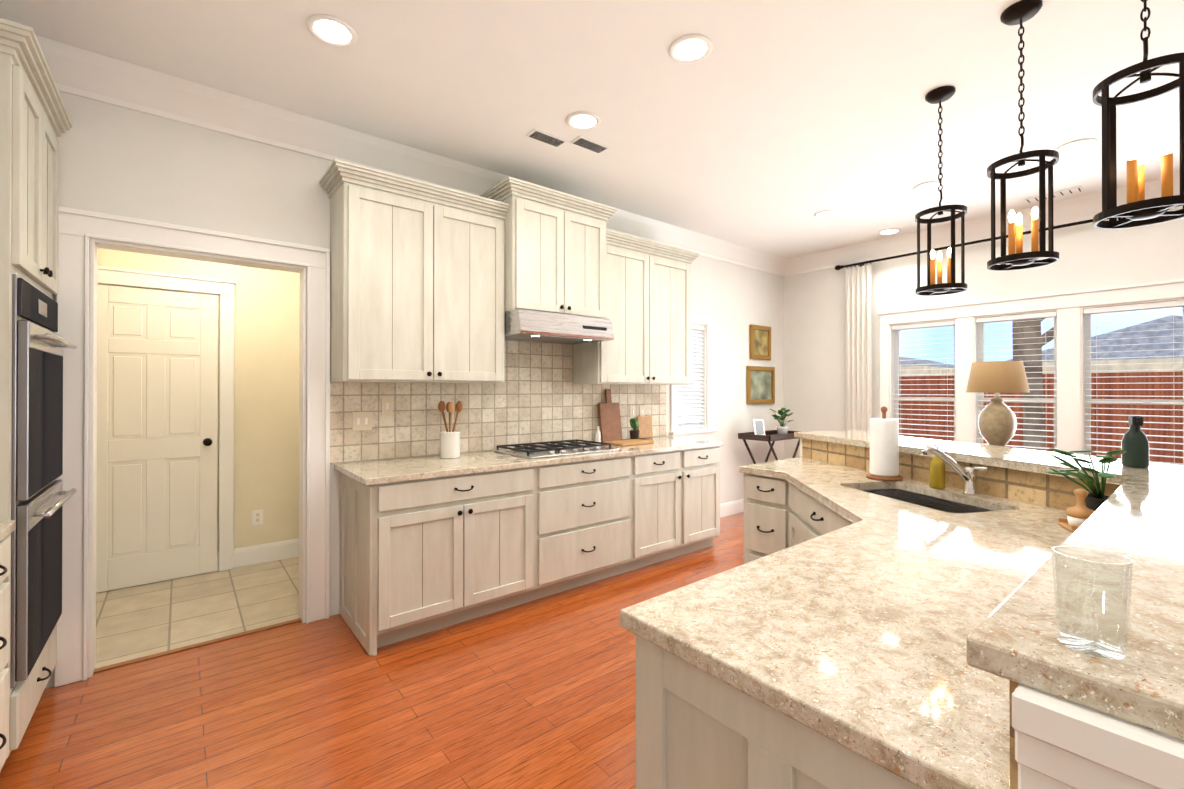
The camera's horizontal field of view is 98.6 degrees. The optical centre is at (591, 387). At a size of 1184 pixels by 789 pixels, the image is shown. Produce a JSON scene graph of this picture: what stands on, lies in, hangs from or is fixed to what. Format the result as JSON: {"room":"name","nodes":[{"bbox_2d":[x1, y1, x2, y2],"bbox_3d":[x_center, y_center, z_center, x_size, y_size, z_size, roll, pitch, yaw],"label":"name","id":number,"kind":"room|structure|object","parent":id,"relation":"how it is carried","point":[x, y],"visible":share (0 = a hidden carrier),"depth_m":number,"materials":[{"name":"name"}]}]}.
{"room":"kitchen","nodes":[
{"label":"kitchen","id":0,"kind":"room"},
{"bbox_2d":[95,556,299,668],"bbox_3d":[-2.416,1.400,3.360,1.920,0.060,1.450,0,0,-39],"label":"floor","id":1,"kind":"structure","parent":0,"point":[137,621],"depth_m":3.15,"materials":[{"name":"beige tile"}]},
{"bbox_2d":[217,538,298,570],"bbox_3d":[-2.791,1.301,3.825,1.680,0.142,0.016,0,0,-39],"label":"baseboard","id":2,"kind":"structure","parent":1,"relation":"on","point":[260,553],"depth_m":4.00,"materials":[{"name":"paint"}]},
{"bbox_2d":[97,248,299,550],"bbox_3d":[-2.006,-0.082,2.858,1.920,2.900,0.004,0,0,-39],"label":"wall","id":3,"kind":"structure","parent":0,"point":[266,387],"depth_m":2.91,"materials":[{"name":"paint"}]},
{"bbox_2d":[96,285,217,592],"bbox_3d":[-3.048,0.341,3.559,0.700,2.050,0.106,0,0,-39],"label":"pantry door","id":4,"kind":"structure","parent":3,"relation":"in","point":[157,434],"depth_m":3.57,"materials":[{"name":"paint"}]},
{"bbox_2d":[97,266,235,571],"bbox_3d":[-3.066,0.282,3.582,0.920,2.177,0.056,0,0,-39],"label":"door frame","id":5,"kind":"structure","parent":3,"relation":"attached to","point":[224,289],"depth_m":3.81,"materials":[{"name":"paint"}]},
{"bbox_2d":[252,509,262,524],"bbox_3d":[-2.610,1.015,3.977,0.070,0.115,0.007,0,0,-39],"label":"outlet","id":6,"kind":"object","parent":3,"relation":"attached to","point":[257,517],"visible":1,"depth_m":3.97,"materials":[{"name":"paint"}]},
{"bbox_2d":[0,512,743,788],"bbox_3d":[1.794,1.392,1.463,7.070,0.060,6.790,0,0,-39],"label":"floor","id":7,"kind":"structure","parent":0,"point":[539,693],"depth_m":2.17,"materials":[{"name":"brown wood"}]},
{"bbox_2d":[0,520,15,770],"bbox_3d":[-1.756,0.905,0.970,0.678,0.910,1.478,0,0,-39],"label":"base cabinet","id":8,"kind":"object","parent":7,"relation":"on","point":[7,528],"visible":1,"depth_m":1.67,"materials":[{"name":"beige wood"}]},
{"bbox_2d":[0,18,76,757],"bbox_3d":[-2.421,0.070,1.837,0.728,2.588,0.818,0,0,-39],"label":"tall cabinet","id":9,"kind":"object","parent":7,"relation":"on","point":[35,121],"visible":1,"depth_m":1.86,"materials":[{"name":"beige wood"}]},
{"bbox_2d":[339,468,537,655],"bbox_3d":[-0.938,0.932,3.134,0.986,0.875,0.658,0,0,-39],"label":"base cabinet","id":10,"kind":"object","parent":7,"relation":"on","point":[431,543],"depth_m":2.83,"materials":[{"name":"beige wood"}]},
{"bbox_2d":[334,436,721,487],"bbox_3d":[-0.215,0.479,3.711,2.890,0.035,0.670,0,0,-39],"label":"countertop","id":11,"kind":"structure","parent":10,"relation":"on","point":[398,471],"depth_m":3.11,"materials":[{"name":"beige stone"}]},
{"bbox_2d":[438,401,462,458],"bbox_3d":[-0.929,0.272,3.338,0.169,0.372,0.134,0,0,-39],"label":"crock","id":12,"kind":"object","parent":11,"relation":"on","point":[449,444],"visible":1,"depth_m":3.29,"materials":[{"name":"white ceramic"}]},
{"bbox_2d":[493,439,618,458],"bbox_3d":[-0.255,0.438,3.688,0.760,0.045,0.510,0,0,-39],"label":"cooktop","id":13,"kind":"object","parent":11,"relation":"in","point":[554,449],"visible":1,"depth_m":3.59,"materials":[{"name":"silver metal"}]},
{"bbox_2d":[595,426,600,441],"bbox_3d":[0.050,0.392,4.242,0.048,0.140,0.048,0,0,-39],"label":"bottle","id":14,"kind":"object","parent":11,"relation":"on","point":[597,435],"visible":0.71,"depth_m":4.22,"materials":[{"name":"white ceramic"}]},
{"bbox_2d":[598,389,622,441],"bbox_3d":[0.154,0.237,4.368,0.230,0.446,0.078,0,0,-39],"label":"cutting board","id":15,"kind":"object","parent":11,"relation":"on","point":[610,420],"visible":0.94,"depth_m":4.36,"materials":[{"name":"brown wood"}]},
{"bbox_2d":[604,439,653,445],"bbox_3d":[0.308,0.453,4.193,0.360,0.018,0.220,0,0,-39],"label":"flat board","id":16,"kind":"object","parent":11,"relation":"on","point":[628,442],"visible":0.9,"depth_m":4.14,"materials":[{"name":"brown wood"}]},
{"bbox_2d":[629,418,639,438],"bbox_3d":[0.372,0.365,4.464,0.094,0.196,0.094,0,0,-39],"label":"herb pot","id":17,"kind":"object","parent":11,"relation":"on","point":[634,425],"visible":0.98,"depth_m":4.43,"materials":[{"name":"brown plant"}]},
{"bbox_2d":[637,416,652,438],"bbox_3d":[0.482,0.361,4.646,0.180,0.200,0.035,0,0,-39],"label":"board","id":18,"kind":"object","parent":11,"relation":"on","point":[645,425],"visible":0.81,"depth_m":4.64,"materials":[{"name":"brown wood"}]},
{"bbox_2d":[538,456,633,598],"bbox_3d":[-0.231,0.934,3.704,0.830,0.875,0.658,0,0,-39],"label":"base cabinet","id":19,"kind":"object","parent":7,"relation":"on","point":[586,509],"depth_m":3.44,"materials":[{"name":"beige wood"}]},
{"bbox_2d":[634,444,722,568],"bbox_3d":[0.499,0.936,4.293,1.045,0.875,0.658,0,0,-39],"label":"base cabinet","id":20,"kind":"object","parent":7,"relation":"on","point":[677,494],"depth_m":4.00,"materials":[{"name":"beige wood"}]},
{"bbox_2d":[738,430,802,463],"bbox_3d":[1.968,0.938,5.518,0.750,0.898,0.380,0,0,-39],"label":"tray table","id":21,"kind":"object","parent":7,"relation":"on","point":[769,436],"visible":0.46,"depth_m":5.38,"materials":[{"name":"brown wood"}]},
{"bbox_2d":[753,419,764,434],"bbox_3d":[1.784,0.432,5.463,0.150,0.188,0.062,0,0,-27],"label":"framed picture","id":22,"kind":"object","parent":21,"relation":"on","point":[758,426],"visible":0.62,"depth_m":5.45,"materials":[{"name":"silver metal"}]},
{"bbox_2d":[769,408,793,434],"bbox_3d":[2.098,0.377,5.621,0.309,0.306,0.261,0,0,-39],"label":"potted plant","id":23,"kind":"object","parent":21,"relation":"on","point":[781,429],"visible":1,"depth_m":5.59,"materials":[{"name":"green plant"}]},
{"bbox_2d":[636,438,1183,788],"bbox_3d":[1.094,0.844,1.839,2.664,1.040,2.021,0,0,-39],"label":"base cabinet","id":24,"kind":"object","parent":7,"relation":"on","point":[697,728],"visible":0.42,"depth_m":0.86,"materials":[{"name":"beige wood"}]},
{"bbox_2d":[620,457,1072,788],"bbox_3d":[0.917,0.472,1.966,2.511,0.035,1.628,0,0,-39],"label":"countertop","id":25,"kind":"structure","parent":24,"relation":"on","point":[865,624],"depth_m":0.99,"materials":[{"name":"stone"}]},
{"bbox_2d":[866,406,902,480],"bbox_3d":[1.459,0.275,2.545,0.160,0.361,0.160,0,0,-39],"label":"paper towel","id":26,"kind":"object","parent":25,"relation":"on","point":[884,448],"visible":0.98,"depth_m":2.49,"materials":[{"name":"white paper"}]},
{"bbox_2d":[929,444,944,488],"bbox_3d":[1.560,0.355,2.302,0.060,0.200,0.060,0,0,-39],"label":"soap bottle","id":27,"kind":"object","parent":25,"relation":"on","point":[937,473],"visible":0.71,"depth_m":2.28,"materials":[{"name":"yellow plastic"}]},
{"bbox_2d":[921,445,988,494],"bbox_3d":[1.524,0.348,2.124,0.261,0.212,0.193,0,0,-39],"label":"faucet","id":28,"kind":"object","parent":25,"relation":"on","point":[969,475],"visible":1,"depth_m":2.15,"materials":[{"name":"silver metal"}]},
{"bbox_2d":[1058,489,1094,532],"bbox_3d":[1.543,0.385,1.608,0.080,0.133,0.110,0,0,26],"label":"dish brush","id":29,"kind":"object","parent":25,"relation":"on","point":[1080,513],"visible":0.75,"depth_m":1.60,"materials":[{"name":"brown wood"}]},
{"bbox_2d":[1045,448,1125,510],"bbox_3d":[1.627,0.324,1.684,0.188,0.257,0.197,0,0,-39],"label":"potted plant","id":30,"kind":"object","parent":25,"relation":"on","point":[1095,500],"visible":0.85,"depth_m":1.68,"materials":[{"name":"black"}]},
{"bbox_2d":[794,431,1183,740],"bbox_3d":[1.192,0.307,1.932,2.888,0.035,2.069,0,0,-39],"label":"countertop","id":31,"kind":"structure","parent":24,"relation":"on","point":[1137,516],"depth_m":0.66,"materials":[{"name":"stone"}]},
{"bbox_2d":[1051,546,1132,658],"bbox_3d":[0.544,0.233,0.556,0.064,0.100,0.064,0,0,-39],"label":"tumbler","id":32,"kind":"object","parent":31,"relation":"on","point":[1064,635],"visible":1,"depth_m":0.55,"materials":[{"name":"clear glass"}]},
{"bbox_2d":[1121,416,1148,467],"bbox_3d":[1.964,0.195,1.842,0.084,0.185,0.070,0,0,-39],"label":"bottle","id":33,"kind":"object","parent":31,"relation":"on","point":[1135,444],"visible":1,"depth_m":1.83,"materials":[{"name":"green glass"}]},
{"bbox_3d":[2.922,0.996,3.499,1.260,0.750,1.260,0,0,-39],"label":"table","id":34,"kind":"object","parent":7,"relation":"on","visible":0},
{"bbox_2d":[966,361,1029,446],"bbox_3d":[2.738,0.224,3.443,0.340,0.790,0.340,0,0,-39],"label":"table lamp","id":35,"kind":"object","parent":34,"relation":"on","point":[997,423],"visible":0.77,"depth_m":3.36,"materials":[{"name":"ceramic"}]},
{"bbox_2d":[45,91,783,687],"bbox_3d":[-0.344,-0.077,4.119,7.070,2.900,0.120,0,0,-39],"label":"wall","id":36,"kind":"structure","parent":0,"point":[119,161],"depth_m":2.83,"materials":[{"name":"paint"}]},
{"bbox_2d":[54,206,329,686],"bbox_3d":[-2.046,0.271,2.728,1.136,2.192,0.157,0,0,-39],"label":"door frame","id":37,"kind":"structure","parent":36,"relation":"attached to","point":[84,235],"depth_m":2.49,"materials":[{"name":"paint"}]},
{"bbox_2d":[352,412,371,430],"bbox_3d":[-1.421,0.209,3.151,0.115,0.116,0.010,0,0,-39],"label":"electrical outlet plate","id":38,"kind":"object","parent":36,"relation":"attached to","point":[361,421],"depth_m":3.15,"materials":[{"name":"beige plastic"}]},
{"bbox_2d":[381,397,392,414],"bbox_3d":[-1.304,0.120,3.246,0.070,0.116,0.010,0,0,-39],"label":"electrical outlet plate","id":39,"kind":"object","parent":36,"relation":"attached to","point":[386,402],"depth_m":3.24,"materials":[{"name":"beige plastic"}]},
{"bbox_2d":[36,35,789,276],"bbox_3d":[-0.276,-1.442,4.024,6.810,0.169,0.122,0,0,-39],"label":"crown molding","id":40,"kind":"structure","parent":36,"relation":"attached to","point":[76,71],"depth_m":2.86,"materials":[{"name":"paint"}]},
{"bbox_2d":[327,174,506,382],"bbox_3d":[-1.071,-0.592,3.231,1.000,1.122,0.348,0,0,-39],"label":"upper cabinet","id":41,"kind":"object","parent":36,"relation":"attached to","point":[431,283],"depth_m":3.03,"materials":[{"name":"paint"}]},
{"bbox_2d":[330,341,665,463],"bbox_3d":[-0.429,0.057,3.965,2.925,0.810,0.010,0,0,-39],"label":"backsplash","id":42,"kind":"structure","parent":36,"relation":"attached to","point":[538,395],"depth_m":3.73,"materials":[{"name":"tile"}]},
{"bbox_2d":[487,186,610,318],"bbox_3d":[-0.336,-0.897,3.762,0.810,0.777,0.448,0,0,-39],"label":"upper cabinet","id":43,"kind":"object","parent":36,"relation":"attached to","point":[559,253],"depth_m":3.55,"materials":[{"name":"paint"}]},
{"bbox_2d":[505,309,613,344],"bbox_3d":[-0.310,-0.427,3.728,0.800,0.160,0.527,0,0,-39],"label":"range hood","id":44,"kind":"object","parent":36,"relation":"attached to","point":[522,325],"visible":0.96,"depth_m":3.52,"materials":[{"name":"silver metal"}]},
{"bbox_2d":[630,406,635,418],"bbox_3d":[0.369,0.225,4.595,0.070,0.116,0.010,0,0,-39],"label":"electrical outlet plate","id":45,"kind":"object","parent":36,"relation":"attached to","point":[632,408],"depth_m":4.59,"materials":[{"name":"beige plastic"}]},
{"bbox_2d":[573,238,694,384],"bbox_3d":[0.372,-0.587,4.396,1.090,1.122,0.348,0,0,-39],"label":"upper cabinet","id":46,"kind":"object","parent":36,"relation":"attached to","point":[651,289],"depth_m":4.23,"materials":[{"name":"paint"}]},
{"bbox_2d":[640,406,644,415],"bbox_3d":[0.462,0.225,4.671,0.070,0.116,0.010,0,0,-39],"label":"electrical outlet plate","id":47,"kind":"object","parent":36,"relation":"attached to","point":[642,408],"depth_m":4.67,"materials":[{"name":"beige plastic"}]},
{"bbox_2d":[669,308,716,439],"bbox_3d":[0.986,-0.120,5.154,0.680,1.335,0.180,0,0,-39],"label":"window","id":48,"kind":"structure","parent":36,"relation":"in","point":[695,414],"depth_m":5.22,"materials":[{"name":"paint"}]},
{"bbox_2d":[720,498,743,517],"bbox_3d":[1.524,1.308,5.533,2.060,0.142,0.016,0,0,-39],"label":"baseboard","id":49,"kind":"structure","parent":36,"relation":"attached to","point":[737,506],"depth_m":5.52,"materials":[{"name":"paint"}]},
{"bbox_2d":[750,324,770,359],"bbox_3d":[1.941,-0.515,5.867,0.400,0.390,0.030,0,0,-39],"label":"picture","id":50,"kind":"object","parent":36,"relation":"attached to","point":[760,342],"visible":0.96,"depth_m":5.86,"materials":[{"name":"brown"}]},
{"bbox_2d":[747,366,774,403],"bbox_3d":[1.949,-0.025,5.871,0.540,0.430,0.030,0,0,-39],"label":"picture","id":51,"kind":"object","parent":36,"relation":"attached to","point":[760,385],"visible":0.98,"depth_m":5.87,"materials":[{"name":"brown"}]},
{"bbox_2d":[0,0,1183,258],"bbox_3d":[1.339,-1.575,2.039,7.070,0.080,8.240,0,0,-39],"label":"ceiling","id":52,"kind":"structure","parent":0,"point":[772,126],"depth_m":2.60,"materials":[{"name":"paint"}]},
{"bbox_2d":[306,14,357,46],"bbox_3d":[-1.116,-1.529,2.192,0.196,0.010,0.196,0,0,-39],"label":"recessed light","id":53,"kind":"object","parent":52,"relation":"in","point":[331,30],"visible":0.98,"depth_m":2.19,"materials":[{"name":"glass"}]},
{"bbox_2d":[526,128,567,147],"bbox_3d":[-0.277,-1.526,3.126,0.240,0.008,0.110,0,0,-39],"label":"ceiling vent","id":54,"kind":"object","parent":52,"relation":"in","point":[546,138],"visible":1,"depth_m":3.12,"materials":[{"name":"metal"}]},
{"bbox_2d":[566,111,599,129],"bbox_3d":[-0.049,-1.526,2.924,0.196,0.010,0.196,0,0,-39],"label":"recessed light","id":55,"kind":"object","parent":52,"relation":"in","point":[582,120],"visible":1,"depth_m":2.92,"materials":[{"name":"paint"}]},
{"bbox_2d":[570,136,609,153],"bbox_3d":[-0.011,-1.525,3.211,0.240,0.008,0.110,0,0,-39],"label":"ceiling vent","id":56,"kind":"object","parent":52,"relation":"in","point":[589,144],"visible":1,"depth_m":3.20,"materials":[{"name":"metal"}]},
{"bbox_2d":[669,34,712,63],"bbox_3d":[0.447,-1.528,2.309,0.196,0.010,0.196,0,0,-39],"label":"recessed light","id":57,"kind":"object","parent":52,"relation":"in","point":[690,48],"visible":1,"depth_m":2.30,"materials":[{"name":"paint"}]},
{"bbox_2d":[814,210,838,217],"bbox_3d":[2.057,-1.520,4.469,0.196,0.010,0.196,0,0,-39],"label":"recessed light","id":58,"kind":"object","parent":52,"relation":"in","point":[826,213],"visible":0.98,"depth_m":4.46,"materials":[{"name":"paint"}]},
{"bbox_2d":[878,228,900,234],"bbox_3d":[2.900,-1.518,4.969,0.196,0.010,0.196,0,0,-39],"label":"recessed light","id":59,"kind":"object","parent":52,"relation":"in","point":[890,231],"visible":0.96,"depth_m":4.97,"materials":[{"name":"paint"}]},
{"bbox_2d":[913,181,943,191],"bbox_3d":[2.547,-1.522,3.862,0.196,0.010,0.196,0,0,-39],"label":"recessed light","id":60,"kind":"object","parent":52,"relation":"in","point":[927,186],"visible":0.88,"depth_m":3.87,"materials":[{"name":"paint"}]},
{"bbox_2d":[915,86,966,295],"bbox_3d":[1.813,-1.013,2.651,0.224,1.039,0.224,0,0,-39],"label":"pendant light","id":61,"kind":"object","parent":52,"relation":"hanging from","point":[939,95],"visible":1,"depth_m":2.64,"materials":[{"name":"brown metal"}]},
{"bbox_2d":[987,0,1058,270],"bbox_3d":[1.744,-1.016,2.068,0.224,1.039,0.224,0,0,-39],"label":"pendant light","id":62,"kind":"object","parent":52,"relation":"hanging from","point":[1020,12],"visible":1,"depth_m":2.06,"materials":[{"name":"brown metal"}]},
{"bbox_2d":[1024,186,1083,202],"bbox_3d":[3.654,-1.522,4.035,0.130,0.008,0.340,0,0,-39],"label":"ceiling vent","id":63,"kind":"object","parent":52,"relation":"in","point":[1060,193],"visible":0.92,"depth_m":3.99,"materials":[{"name":"paint"}]},
{"bbox_2d":[1055,138,1097,153],"bbox_3d":[3.062,-1.525,3.224,0.196,0.010,0.196,0,0,-39],"label":"recessed light","id":64,"kind":"object","parent":52,"relation":"in","point":[1076,146],"visible":0.98,"depth_m":3.21,"materials":[{"name":"paint"}]},
{"bbox_2d":[1092,0,1183,228],"bbox_3d":[1.634,-1.018,1.504,0.224,1.039,0.224,0,0,-39],"label":"pendant light","id":65,"kind":"object","parent":52,"relation":"hanging from","point":[1137,210],"visible":1,"depth_m":1.50,"materials":[{"name":"brown metal"}]},
{"bbox_2d":[784,206,1183,458],"bbox_3d":[4.469,-0.079,3.672,0.140,2.900,6.620,0,0,-39],"label":"wall","id":66,"kind":"structure","parent":0,"point":[1091,256],"depth_m":5.12,"materials":[{"name":"paint"}]},
{"bbox_2d":[788,175,1179,274],"bbox_3d":[4.411,-1.444,3.541,0.122,0.169,6.480,0,0,-39],"label":"crown molding","id":67,"kind":"structure","parent":66,"relation":"attached to","point":[1081,208],"depth_m":4.78,"materials":[{"name":"paint"}]},
{"bbox_2d":[835,205,1182,269],"bbox_3d":[4.085,-1.323,3.941,0.124,0.060,4.392,0,0,-39],"label":"curtain rod","id":68,"kind":"object","parent":66,"relation":"attached to","point":[839,267],"visible":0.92,"depth_m":4.76,"materials":[{"name":"brown metal"}]},
{"bbox_2d":[845,265,872,431],"bbox_3d":[2.841,0.031,5.429,0.050,2.635,0.280,0,0,-39],"label":"curtain","id":69,"kind":"object","parent":68,"relation":"hanging from","point":[858,359],"visible":0.6,"depth_m":5.42,"materials":[{"name":"fabric"}]},
{"bbox_2d":[878,278,1183,465],"bbox_3d":[4.198,0.115,3.947,0.185,1.815,3.690,0,0,-39],"label":"window","id":70,"kind":"structure","parent":66,"relation":"in","point":[1071,312],"depth_m":4.31,"materials":[{"name":"paint"}]},
{"label":"outside","id":71,"kind":"structure","parent":0,"visible":0},
{"bbox_2d":[678,307,1182,465],"bbox_3d":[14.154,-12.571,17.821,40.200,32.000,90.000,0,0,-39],"label":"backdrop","id":72,"kind":"structure","parent":71,"point":[933,356],"depth_m":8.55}
]}

